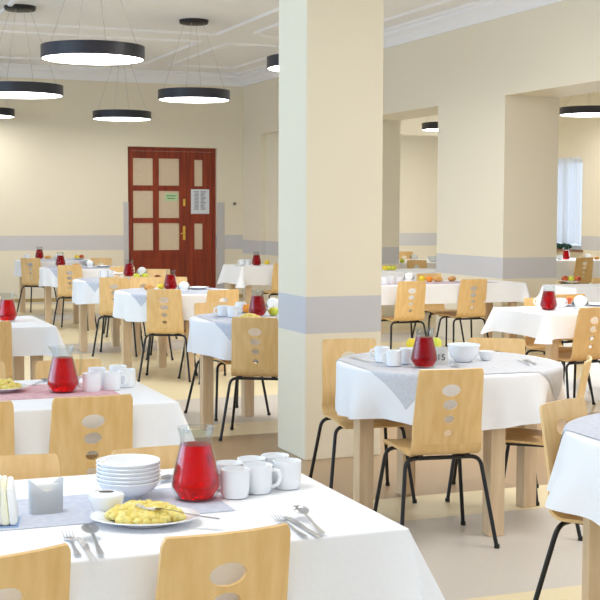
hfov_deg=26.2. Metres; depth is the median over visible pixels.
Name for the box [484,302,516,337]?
rectangular table
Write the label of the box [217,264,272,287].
tablecloth
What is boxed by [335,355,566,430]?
tablecloth
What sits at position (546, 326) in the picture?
tablecloth
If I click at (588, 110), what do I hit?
pendant lamp
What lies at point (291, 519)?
table knife
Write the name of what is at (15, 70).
trim
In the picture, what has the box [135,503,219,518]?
fork
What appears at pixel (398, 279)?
bowl
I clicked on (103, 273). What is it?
mug
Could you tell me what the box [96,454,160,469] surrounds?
bowl
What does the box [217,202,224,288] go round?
trim
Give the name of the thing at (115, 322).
round table
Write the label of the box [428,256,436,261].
serving bowl
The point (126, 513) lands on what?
egg
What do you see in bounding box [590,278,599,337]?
dining chair
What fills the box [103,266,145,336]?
dining chair
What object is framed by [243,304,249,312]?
orange
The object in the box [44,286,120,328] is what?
round table
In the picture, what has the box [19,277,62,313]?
round table
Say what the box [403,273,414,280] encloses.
fan
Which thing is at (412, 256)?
fan
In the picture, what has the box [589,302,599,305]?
plate
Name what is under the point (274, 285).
dining chair
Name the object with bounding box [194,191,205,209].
print
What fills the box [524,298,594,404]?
dining chair
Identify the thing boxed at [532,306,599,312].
table runner
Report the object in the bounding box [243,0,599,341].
wall
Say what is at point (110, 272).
mug
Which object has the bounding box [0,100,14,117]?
pendant lamp
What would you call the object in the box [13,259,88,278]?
tablecloth
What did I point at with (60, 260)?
jug
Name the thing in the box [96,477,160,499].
bowl
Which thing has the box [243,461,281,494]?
mug
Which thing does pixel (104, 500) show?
sugar bowl
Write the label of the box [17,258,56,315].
dining chair
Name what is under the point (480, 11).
trim
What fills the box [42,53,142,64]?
diffuser
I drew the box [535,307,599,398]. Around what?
dining chair
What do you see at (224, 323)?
topper
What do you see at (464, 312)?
dining chair
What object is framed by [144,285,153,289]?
bread roll
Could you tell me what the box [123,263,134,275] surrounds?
jug
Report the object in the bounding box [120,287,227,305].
table runner
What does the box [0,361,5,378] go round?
dining chair
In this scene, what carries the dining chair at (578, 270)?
on the floor
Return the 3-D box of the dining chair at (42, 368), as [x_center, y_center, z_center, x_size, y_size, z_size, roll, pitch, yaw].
[-0.983,0.694,5.730,0.481,0.813,0.482,-1,4,-22]
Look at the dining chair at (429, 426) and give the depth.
5.67 m
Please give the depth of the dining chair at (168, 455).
3.76 m
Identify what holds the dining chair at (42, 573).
on the floor
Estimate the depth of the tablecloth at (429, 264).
18.31 m
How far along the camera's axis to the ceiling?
15.94 m
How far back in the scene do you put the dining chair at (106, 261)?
18.27 m
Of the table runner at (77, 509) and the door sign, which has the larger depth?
the door sign
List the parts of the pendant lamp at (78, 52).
lamp shade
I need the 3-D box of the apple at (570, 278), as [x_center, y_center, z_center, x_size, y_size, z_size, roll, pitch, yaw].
[2.825,-0.227,13.421,0.074,0.068,0.074,-1,4,-22]
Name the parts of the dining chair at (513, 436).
leg, seat, leg, backrest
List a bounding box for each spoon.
[32,378,47,384]
[81,523,103,554]
[160,474,172,480]
[292,505,325,532]
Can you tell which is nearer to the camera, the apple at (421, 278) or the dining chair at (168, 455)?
the dining chair at (168, 455)
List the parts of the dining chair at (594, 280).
backrest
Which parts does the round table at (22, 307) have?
leg, leg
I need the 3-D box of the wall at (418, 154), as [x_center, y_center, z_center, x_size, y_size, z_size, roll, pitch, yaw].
[1.577,-2.047,24.353,5.120,3.700,0.300,-1,4,-22]
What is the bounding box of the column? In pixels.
[278,0,383,459]
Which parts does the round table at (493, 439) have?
leg, leg, leg, leg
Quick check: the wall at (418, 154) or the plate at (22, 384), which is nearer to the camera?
the plate at (22, 384)
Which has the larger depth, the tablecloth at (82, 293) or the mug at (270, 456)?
the tablecloth at (82, 293)
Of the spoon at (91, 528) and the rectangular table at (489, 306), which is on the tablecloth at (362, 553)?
the spoon at (91, 528)
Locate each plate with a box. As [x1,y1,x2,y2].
[0,383,27,392]
[90,506,199,527]
[191,286,207,288]
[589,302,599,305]
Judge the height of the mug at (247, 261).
0.076 m
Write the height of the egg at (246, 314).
0.043 m
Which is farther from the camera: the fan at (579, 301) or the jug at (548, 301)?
the fan at (579, 301)
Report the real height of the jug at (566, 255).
0.189 m
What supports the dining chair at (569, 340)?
on the floor
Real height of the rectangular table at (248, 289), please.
0.752 m
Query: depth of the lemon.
11.90 m
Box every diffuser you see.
[0,92,61,98]
[0,115,12,117]
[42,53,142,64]
[94,117,149,120]
[159,97,228,102]
[268,66,278,71]
[561,113,599,116]
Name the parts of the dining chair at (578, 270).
seat, backrest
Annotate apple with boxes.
[268,306,277,315]
[406,338,415,347]
[419,275,425,280]
[433,336,441,346]
[561,276,567,280]
[566,297,572,303]
[568,276,574,280]
[574,275,580,280]
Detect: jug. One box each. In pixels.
[0,299,16,320]
[35,249,43,258]
[47,356,77,391]
[56,255,64,265]
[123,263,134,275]
[164,274,176,288]
[172,432,219,499]
[249,295,265,315]
[252,255,260,264]
[411,336,436,366]
[540,291,556,309]
[562,250,569,258]
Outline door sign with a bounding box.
[165,193,177,200]
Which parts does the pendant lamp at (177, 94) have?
lamp shade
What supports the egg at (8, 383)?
on the plate at (22, 384)
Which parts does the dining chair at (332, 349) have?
leg, leg, backrest, seat, leg, leg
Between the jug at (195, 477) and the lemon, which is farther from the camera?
the lemon
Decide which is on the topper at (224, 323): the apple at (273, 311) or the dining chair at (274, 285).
the apple at (273, 311)
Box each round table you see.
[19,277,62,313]
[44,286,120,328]
[79,304,170,354]
[121,319,226,379]
[200,354,253,430]
[353,419,536,536]
[581,517,599,599]
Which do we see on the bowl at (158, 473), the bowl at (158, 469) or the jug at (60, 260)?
the bowl at (158, 469)
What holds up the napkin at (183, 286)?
on the table runner at (140, 294)
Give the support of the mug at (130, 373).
on the tablecloth at (158, 419)
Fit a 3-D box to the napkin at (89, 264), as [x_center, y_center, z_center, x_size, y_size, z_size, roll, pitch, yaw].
[-2.669,-0.459,16.369,0.133,0.092,0.068,0,4,-7]
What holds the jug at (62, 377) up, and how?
on the table runner at (40, 391)
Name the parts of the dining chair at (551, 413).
leg, backrest, seat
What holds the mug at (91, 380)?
on the table runner at (40, 391)
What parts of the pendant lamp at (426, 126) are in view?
lamp shade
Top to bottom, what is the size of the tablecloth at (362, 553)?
0.188 m
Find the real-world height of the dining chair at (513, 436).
0.813 m
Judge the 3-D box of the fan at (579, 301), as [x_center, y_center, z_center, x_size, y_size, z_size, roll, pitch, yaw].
[2.137,0.015,9.819,0.146,0.101,0.075,1,4,8]
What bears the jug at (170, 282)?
on the table runner at (140, 294)
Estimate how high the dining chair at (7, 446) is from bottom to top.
0.813 m
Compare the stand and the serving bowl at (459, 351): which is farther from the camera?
the serving bowl at (459, 351)
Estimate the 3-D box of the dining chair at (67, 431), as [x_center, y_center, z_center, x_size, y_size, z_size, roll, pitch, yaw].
[-0.849,0.746,5.003,0.481,0.813,0.482,-1,4,-22]
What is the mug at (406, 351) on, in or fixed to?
on the topper at (402, 380)
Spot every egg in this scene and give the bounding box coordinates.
[0,378,20,388]
[104,499,186,523]
[240,313,259,316]
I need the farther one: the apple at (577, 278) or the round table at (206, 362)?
the apple at (577, 278)
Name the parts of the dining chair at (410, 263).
backrest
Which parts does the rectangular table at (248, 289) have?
leg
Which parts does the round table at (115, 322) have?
leg, leg, leg, leg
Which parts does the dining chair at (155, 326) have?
leg, leg, backrest, seat, leg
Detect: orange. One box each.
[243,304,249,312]
[426,276,432,281]
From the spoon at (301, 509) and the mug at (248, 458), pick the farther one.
the mug at (248, 458)
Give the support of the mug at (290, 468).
on the tablecloth at (362, 553)
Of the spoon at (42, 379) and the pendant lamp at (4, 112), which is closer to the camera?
the spoon at (42, 379)
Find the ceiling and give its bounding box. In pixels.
[0,0,477,73]
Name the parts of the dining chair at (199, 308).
leg, backrest, seat, leg, leg, leg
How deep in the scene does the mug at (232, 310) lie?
8.86 m
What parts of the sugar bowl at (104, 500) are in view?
lid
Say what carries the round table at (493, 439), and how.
on the floor
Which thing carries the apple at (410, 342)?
on the fruit plate
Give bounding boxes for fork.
[62,531,80,555]
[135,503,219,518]
[271,515,306,536]
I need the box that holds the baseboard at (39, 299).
[0,298,71,302]
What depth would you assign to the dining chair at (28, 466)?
3.62 m
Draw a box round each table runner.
[0,382,118,400]
[0,487,234,530]
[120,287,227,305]
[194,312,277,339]
[381,281,497,284]
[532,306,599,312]
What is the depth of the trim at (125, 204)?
21.30 m
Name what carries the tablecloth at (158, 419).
attached to the rectangular table
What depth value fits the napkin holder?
3.14 m
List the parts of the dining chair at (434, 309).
backrest, leg, seat, leg, leg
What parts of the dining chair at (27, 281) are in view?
leg, seat, backrest, leg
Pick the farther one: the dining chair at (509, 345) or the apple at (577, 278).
the apple at (577, 278)
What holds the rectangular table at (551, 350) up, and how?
on the floor
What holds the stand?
on the table runner at (77, 509)
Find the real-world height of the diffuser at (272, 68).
0.010 m
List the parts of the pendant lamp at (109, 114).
lamp shade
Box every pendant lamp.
[0,4,62,98]
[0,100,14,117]
[40,0,144,64]
[93,64,150,120]
[158,18,229,102]
[267,43,278,71]
[422,116,437,131]
[559,93,599,116]
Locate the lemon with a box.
[157,283,164,288]
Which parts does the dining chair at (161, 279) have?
leg, backrest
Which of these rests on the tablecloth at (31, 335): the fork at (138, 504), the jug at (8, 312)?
the jug at (8, 312)
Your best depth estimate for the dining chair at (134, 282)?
13.14 m
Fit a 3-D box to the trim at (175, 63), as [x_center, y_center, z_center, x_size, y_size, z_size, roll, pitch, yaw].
[-1.019,-3.615,19.144,1.140,0.027,2.950,-1,4,-22]
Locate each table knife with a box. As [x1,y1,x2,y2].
[76,537,97,561]
[283,516,322,537]
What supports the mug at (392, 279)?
on the table runner at (432, 282)
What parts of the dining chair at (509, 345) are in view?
leg, leg, backrest, leg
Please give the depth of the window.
22.59 m
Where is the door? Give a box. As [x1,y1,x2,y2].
[128,147,215,287]
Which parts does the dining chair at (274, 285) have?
seat, backrest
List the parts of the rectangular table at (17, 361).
leg, leg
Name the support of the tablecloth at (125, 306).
attached to the round table at (126, 359)
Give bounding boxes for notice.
[191,189,208,213]
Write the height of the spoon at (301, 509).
0.022 m
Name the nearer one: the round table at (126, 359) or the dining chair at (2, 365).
the dining chair at (2, 365)
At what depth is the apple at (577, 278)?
13.40 m
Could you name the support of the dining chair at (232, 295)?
on the floor
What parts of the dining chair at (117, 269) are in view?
leg, backrest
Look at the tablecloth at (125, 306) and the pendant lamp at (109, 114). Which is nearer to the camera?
the tablecloth at (125, 306)
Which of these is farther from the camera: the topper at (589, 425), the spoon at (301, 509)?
the topper at (589, 425)
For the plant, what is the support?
on the window sill
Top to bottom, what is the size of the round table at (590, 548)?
0.752 m
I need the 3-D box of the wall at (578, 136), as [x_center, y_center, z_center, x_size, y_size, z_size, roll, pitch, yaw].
[7.124,-1.505,16.886,0.300,3.700,18.300,-1,4,-22]
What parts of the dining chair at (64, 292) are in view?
leg, leg, seat, backrest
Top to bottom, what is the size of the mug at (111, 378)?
0.076 m
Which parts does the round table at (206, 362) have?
leg, leg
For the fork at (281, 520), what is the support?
on the tablecloth at (362, 553)
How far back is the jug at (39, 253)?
19.05 m
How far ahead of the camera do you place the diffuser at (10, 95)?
14.61 m
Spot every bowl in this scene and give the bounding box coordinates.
[88,489,124,511]
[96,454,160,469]
[96,462,160,473]
[96,466,160,477]
[96,470,160,480]
[96,474,160,484]
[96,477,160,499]
[396,277,403,281]
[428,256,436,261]
[447,342,479,361]
[479,350,493,359]
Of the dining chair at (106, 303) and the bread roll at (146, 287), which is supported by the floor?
the dining chair at (106, 303)
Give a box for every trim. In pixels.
[0,0,278,35]
[0,30,201,64]
[0,63,241,86]
[123,202,128,265]
[168,42,278,68]
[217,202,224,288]
[236,0,564,86]
[254,0,453,38]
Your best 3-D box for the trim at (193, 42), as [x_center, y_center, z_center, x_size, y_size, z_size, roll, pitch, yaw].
[-3.228,-3.562,18.274,2.950,0.027,2.950,-1,4,-22]
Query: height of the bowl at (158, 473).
0.048 m
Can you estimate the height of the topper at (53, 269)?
0.113 m
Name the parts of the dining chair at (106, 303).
leg, leg, seat, backrest, leg, leg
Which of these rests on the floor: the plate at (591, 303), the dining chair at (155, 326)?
the dining chair at (155, 326)
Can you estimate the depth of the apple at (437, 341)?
6.79 m
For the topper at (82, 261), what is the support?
on the tablecloth at (17, 270)
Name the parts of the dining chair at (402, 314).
leg, seat, backrest, leg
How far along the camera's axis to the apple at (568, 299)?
10.00 m
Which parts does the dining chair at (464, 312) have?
leg, leg, seat, backrest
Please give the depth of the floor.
7.09 m
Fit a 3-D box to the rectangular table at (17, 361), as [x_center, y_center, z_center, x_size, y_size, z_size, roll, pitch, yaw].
[-2.485,0.535,8.329,1.632,0.752,0.862,-1,4,-22]
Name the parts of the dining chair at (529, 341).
backrest, seat, leg, leg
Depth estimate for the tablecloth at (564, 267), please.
19.36 m
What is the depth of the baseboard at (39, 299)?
20.84 m
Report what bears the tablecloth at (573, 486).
attached to the round table at (590, 548)
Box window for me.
[562,159,582,248]
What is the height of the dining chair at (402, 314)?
0.813 m
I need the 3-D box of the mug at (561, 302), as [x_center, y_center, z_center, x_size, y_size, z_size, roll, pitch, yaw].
[2.003,0.024,9.861,0.091,0.076,0.077,1,4,13]
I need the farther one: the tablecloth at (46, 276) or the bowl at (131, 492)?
the tablecloth at (46, 276)
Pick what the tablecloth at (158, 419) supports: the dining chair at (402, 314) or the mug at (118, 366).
the mug at (118, 366)
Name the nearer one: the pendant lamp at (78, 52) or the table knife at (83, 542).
the table knife at (83, 542)
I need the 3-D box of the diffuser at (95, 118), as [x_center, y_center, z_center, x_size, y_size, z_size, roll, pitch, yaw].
[-2.695,-2.743,19.500,0.854,0.010,0.854,-1,4,-22]
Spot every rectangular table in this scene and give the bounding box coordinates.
[12,355,42,380]
[230,284,251,303]
[381,305,382,333]
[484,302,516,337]
[504,332,558,361]
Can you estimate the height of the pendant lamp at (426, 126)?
0.726 m
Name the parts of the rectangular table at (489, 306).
leg, leg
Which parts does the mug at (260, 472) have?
handle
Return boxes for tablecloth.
[0,316,68,356]
[0,468,444,599]
[3,378,194,454]
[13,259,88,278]
[39,265,124,288]
[72,279,146,304]
[113,289,228,321]
[187,311,267,361]
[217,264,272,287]
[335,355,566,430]
[381,280,530,304]
[382,268,435,281]
[399,259,435,268]
[480,305,597,343]
[538,283,599,302]
[545,430,599,525]
[556,258,599,279]
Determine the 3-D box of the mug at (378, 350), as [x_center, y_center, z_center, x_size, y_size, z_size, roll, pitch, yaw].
[0.395,0.265,6.282,0.091,0.076,0.077,-3,5,-36]
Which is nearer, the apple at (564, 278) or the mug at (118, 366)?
the mug at (118, 366)
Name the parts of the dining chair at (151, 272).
backrest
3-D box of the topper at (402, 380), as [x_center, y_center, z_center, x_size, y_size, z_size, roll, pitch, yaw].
[0.731,0.383,6.353,1.023,0.162,1.023,-1,4,-22]
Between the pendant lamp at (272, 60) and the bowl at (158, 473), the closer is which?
the bowl at (158, 473)
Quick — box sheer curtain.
[557,157,580,243]
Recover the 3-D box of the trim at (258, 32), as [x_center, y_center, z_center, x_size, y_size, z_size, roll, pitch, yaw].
[0.844,-3.279,14.436,1.140,0.027,5.800,-1,4,-22]
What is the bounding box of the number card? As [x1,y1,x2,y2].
[435,347,447,363]
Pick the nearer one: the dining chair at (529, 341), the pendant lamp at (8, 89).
the dining chair at (529, 341)
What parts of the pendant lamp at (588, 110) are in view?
lamp shade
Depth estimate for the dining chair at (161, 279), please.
13.23 m
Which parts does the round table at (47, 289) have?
leg, leg, leg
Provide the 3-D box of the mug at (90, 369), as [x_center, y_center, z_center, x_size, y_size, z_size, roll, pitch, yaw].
[-0.857,0.323,5.450,0.077,0.076,0.091,1,4,13]
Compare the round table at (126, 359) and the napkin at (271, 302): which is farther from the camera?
the round table at (126, 359)
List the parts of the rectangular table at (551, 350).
leg, leg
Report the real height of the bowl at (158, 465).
0.048 m
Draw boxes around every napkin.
[85,260,94,267]
[136,267,146,274]
[177,281,190,291]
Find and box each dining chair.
[0,321,12,379]
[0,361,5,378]
[0,400,14,455]
[0,454,59,479]
[0,543,70,599]
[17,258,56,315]
[35,359,101,458]
[49,394,132,476]
[53,265,96,330]
[90,258,111,265]
[92,277,144,356]
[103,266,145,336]
[112,445,179,468]
[129,277,173,359]
[131,269,177,338]
[137,289,197,381]
[146,277,195,359]
[155,523,290,599]
[178,289,238,383]
[184,302,270,420]
[219,317,277,440]
[261,263,277,298]
[309,338,416,502]
[373,368,499,548]
[381,281,426,348]
[399,251,412,258]
[407,260,430,317]
[413,273,464,346]
[436,279,488,342]
[445,338,539,505]
[505,355,591,540]
[523,294,589,389]
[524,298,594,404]
[533,397,587,599]
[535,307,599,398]
[559,257,593,283]
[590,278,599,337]
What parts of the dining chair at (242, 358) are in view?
leg, leg, seat, backrest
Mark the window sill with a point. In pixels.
(570, 250)
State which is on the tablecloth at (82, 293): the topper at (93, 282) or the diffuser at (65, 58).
the topper at (93, 282)
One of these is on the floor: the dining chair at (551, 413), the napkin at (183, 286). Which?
the dining chair at (551, 413)
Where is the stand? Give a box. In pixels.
[0,475,20,527]
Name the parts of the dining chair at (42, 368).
backrest, seat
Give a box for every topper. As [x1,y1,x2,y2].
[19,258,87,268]
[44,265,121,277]
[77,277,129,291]
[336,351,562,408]
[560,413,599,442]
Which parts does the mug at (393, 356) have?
handle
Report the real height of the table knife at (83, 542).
0.001 m
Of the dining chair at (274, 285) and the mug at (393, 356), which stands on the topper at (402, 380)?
the mug at (393, 356)
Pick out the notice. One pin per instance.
(199, 197)
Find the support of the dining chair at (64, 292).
on the floor
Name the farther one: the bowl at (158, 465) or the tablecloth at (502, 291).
the tablecloth at (502, 291)
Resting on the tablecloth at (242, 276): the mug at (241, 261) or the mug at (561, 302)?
the mug at (241, 261)
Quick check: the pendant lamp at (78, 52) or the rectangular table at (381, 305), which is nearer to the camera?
the pendant lamp at (78, 52)
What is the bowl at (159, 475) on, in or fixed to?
on the bowl at (131, 492)
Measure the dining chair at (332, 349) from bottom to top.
0.813 m
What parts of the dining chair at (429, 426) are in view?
leg, leg, seat, backrest, leg, leg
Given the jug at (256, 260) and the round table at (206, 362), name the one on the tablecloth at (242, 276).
the jug at (256, 260)
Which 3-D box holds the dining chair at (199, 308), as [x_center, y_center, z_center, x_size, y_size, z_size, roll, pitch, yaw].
[-0.535,0.436,9.444,0.481,0.813,0.482,-3,5,-35]
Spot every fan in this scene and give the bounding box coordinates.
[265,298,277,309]
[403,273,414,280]
[410,254,417,259]
[571,295,589,308]
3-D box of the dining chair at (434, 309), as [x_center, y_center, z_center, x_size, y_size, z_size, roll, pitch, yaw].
[1.490,0.130,13.943,0.481,0.813,0.482,-1,4,-22]
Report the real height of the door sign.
0.131 m
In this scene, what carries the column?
on the floor
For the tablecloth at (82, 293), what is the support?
attached to the round table at (115, 322)
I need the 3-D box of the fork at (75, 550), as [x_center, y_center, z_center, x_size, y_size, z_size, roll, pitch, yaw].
[-0.503,0.538,2.849,0.025,0.006,0.202,-1,4,-17]
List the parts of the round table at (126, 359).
leg, leg, leg, leg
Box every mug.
[77,372,100,391]
[88,367,105,385]
[98,270,107,276]
[103,370,126,390]
[107,270,115,276]
[109,364,126,370]
[117,368,135,387]
[213,305,227,316]
[216,460,242,488]
[216,466,249,499]
[227,306,241,316]
[235,302,245,312]
[237,259,244,264]
[237,455,265,465]
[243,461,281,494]
[245,259,251,264]
[261,452,288,483]
[273,457,300,489]
[369,346,389,362]
[381,277,388,283]
[381,349,401,366]
[388,276,395,283]
[399,347,412,363]
[533,296,541,306]
[556,298,567,307]
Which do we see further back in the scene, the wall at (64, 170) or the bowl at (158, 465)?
the wall at (64, 170)
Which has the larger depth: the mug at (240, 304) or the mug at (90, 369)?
the mug at (240, 304)
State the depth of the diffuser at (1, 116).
19.51 m
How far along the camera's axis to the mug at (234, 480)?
3.31 m
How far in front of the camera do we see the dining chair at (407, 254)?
21.66 m
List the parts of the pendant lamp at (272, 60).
lamp shade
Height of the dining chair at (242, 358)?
0.813 m
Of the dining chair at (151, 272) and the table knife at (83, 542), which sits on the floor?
the dining chair at (151, 272)
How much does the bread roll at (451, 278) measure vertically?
0.051 m
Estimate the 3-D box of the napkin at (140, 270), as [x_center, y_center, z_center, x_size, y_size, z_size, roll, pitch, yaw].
[-1.784,-0.328,14.544,0.133,0.092,0.068,0,4,-7]
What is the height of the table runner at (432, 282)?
0.002 m
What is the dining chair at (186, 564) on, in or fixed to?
on the floor
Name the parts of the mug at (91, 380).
handle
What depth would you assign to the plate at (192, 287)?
11.96 m
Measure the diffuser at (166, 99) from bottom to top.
0.010 m
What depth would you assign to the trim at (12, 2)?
16.01 m
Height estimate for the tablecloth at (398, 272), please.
0.210 m
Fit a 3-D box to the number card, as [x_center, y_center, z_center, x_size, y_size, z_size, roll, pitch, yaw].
[0.682,0.267,6.221,0.068,0.082,0.044,1,4,6]
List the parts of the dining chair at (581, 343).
seat, leg, leg, backrest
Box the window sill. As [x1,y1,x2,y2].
[557,249,582,251]
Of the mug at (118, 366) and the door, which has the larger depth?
the door
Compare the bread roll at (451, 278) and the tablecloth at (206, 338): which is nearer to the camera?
the tablecloth at (206, 338)
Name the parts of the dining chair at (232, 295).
leg, backrest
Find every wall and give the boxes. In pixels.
[0,77,242,298]
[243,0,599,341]
[399,136,437,258]
[556,92,599,283]
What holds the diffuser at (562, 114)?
attached to the pendant lamp at (588, 110)
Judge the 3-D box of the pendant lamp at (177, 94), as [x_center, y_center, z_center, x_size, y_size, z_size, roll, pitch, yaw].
[-1.282,-2.898,15.567,0.870,0.957,0.870,-1,4,-22]
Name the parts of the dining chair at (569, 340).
backrest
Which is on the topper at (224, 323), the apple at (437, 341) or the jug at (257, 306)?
the jug at (257, 306)
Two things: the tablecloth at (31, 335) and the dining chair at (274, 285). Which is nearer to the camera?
the tablecloth at (31, 335)
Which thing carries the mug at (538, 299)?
on the tablecloth at (546, 326)
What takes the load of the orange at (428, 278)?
on the table runner at (432, 282)
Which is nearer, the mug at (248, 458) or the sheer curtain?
the mug at (248, 458)
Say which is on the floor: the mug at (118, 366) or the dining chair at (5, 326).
the dining chair at (5, 326)
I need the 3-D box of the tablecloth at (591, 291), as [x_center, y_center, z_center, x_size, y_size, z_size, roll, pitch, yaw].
[3.323,-0.049,13.060,1.823,0.210,0.780,-1,4,-22]
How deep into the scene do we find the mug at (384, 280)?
12.90 m
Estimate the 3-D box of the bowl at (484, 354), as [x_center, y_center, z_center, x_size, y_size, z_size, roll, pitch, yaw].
[0.924,0.275,6.396,0.080,0.045,0.080,-1,4,-22]
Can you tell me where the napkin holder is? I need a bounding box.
[28,477,62,514]
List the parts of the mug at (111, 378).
handle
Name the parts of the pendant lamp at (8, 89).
lamp shade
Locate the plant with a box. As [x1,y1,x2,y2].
[557,243,571,248]
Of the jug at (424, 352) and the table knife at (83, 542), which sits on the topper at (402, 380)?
the jug at (424, 352)
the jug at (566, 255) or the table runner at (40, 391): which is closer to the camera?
the table runner at (40, 391)
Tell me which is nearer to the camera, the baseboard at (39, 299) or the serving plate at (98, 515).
the serving plate at (98, 515)
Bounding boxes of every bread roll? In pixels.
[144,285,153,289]
[433,277,442,281]
[448,276,455,280]
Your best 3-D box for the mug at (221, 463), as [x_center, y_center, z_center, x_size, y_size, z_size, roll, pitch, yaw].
[-0.196,0.468,3.413,0.091,0.076,0.077,-2,4,-26]
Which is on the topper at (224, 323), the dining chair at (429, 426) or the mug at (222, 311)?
the mug at (222, 311)
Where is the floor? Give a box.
[14,297,599,599]
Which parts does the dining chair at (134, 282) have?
backrest, leg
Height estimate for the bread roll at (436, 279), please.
0.051 m
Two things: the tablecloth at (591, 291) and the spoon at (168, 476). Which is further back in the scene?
the tablecloth at (591, 291)
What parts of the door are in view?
pane, pane, pane, panel, pane, pane, pane, pane, pane, panel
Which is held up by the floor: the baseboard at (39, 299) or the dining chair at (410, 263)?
the dining chair at (410, 263)
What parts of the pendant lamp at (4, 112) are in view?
lamp shade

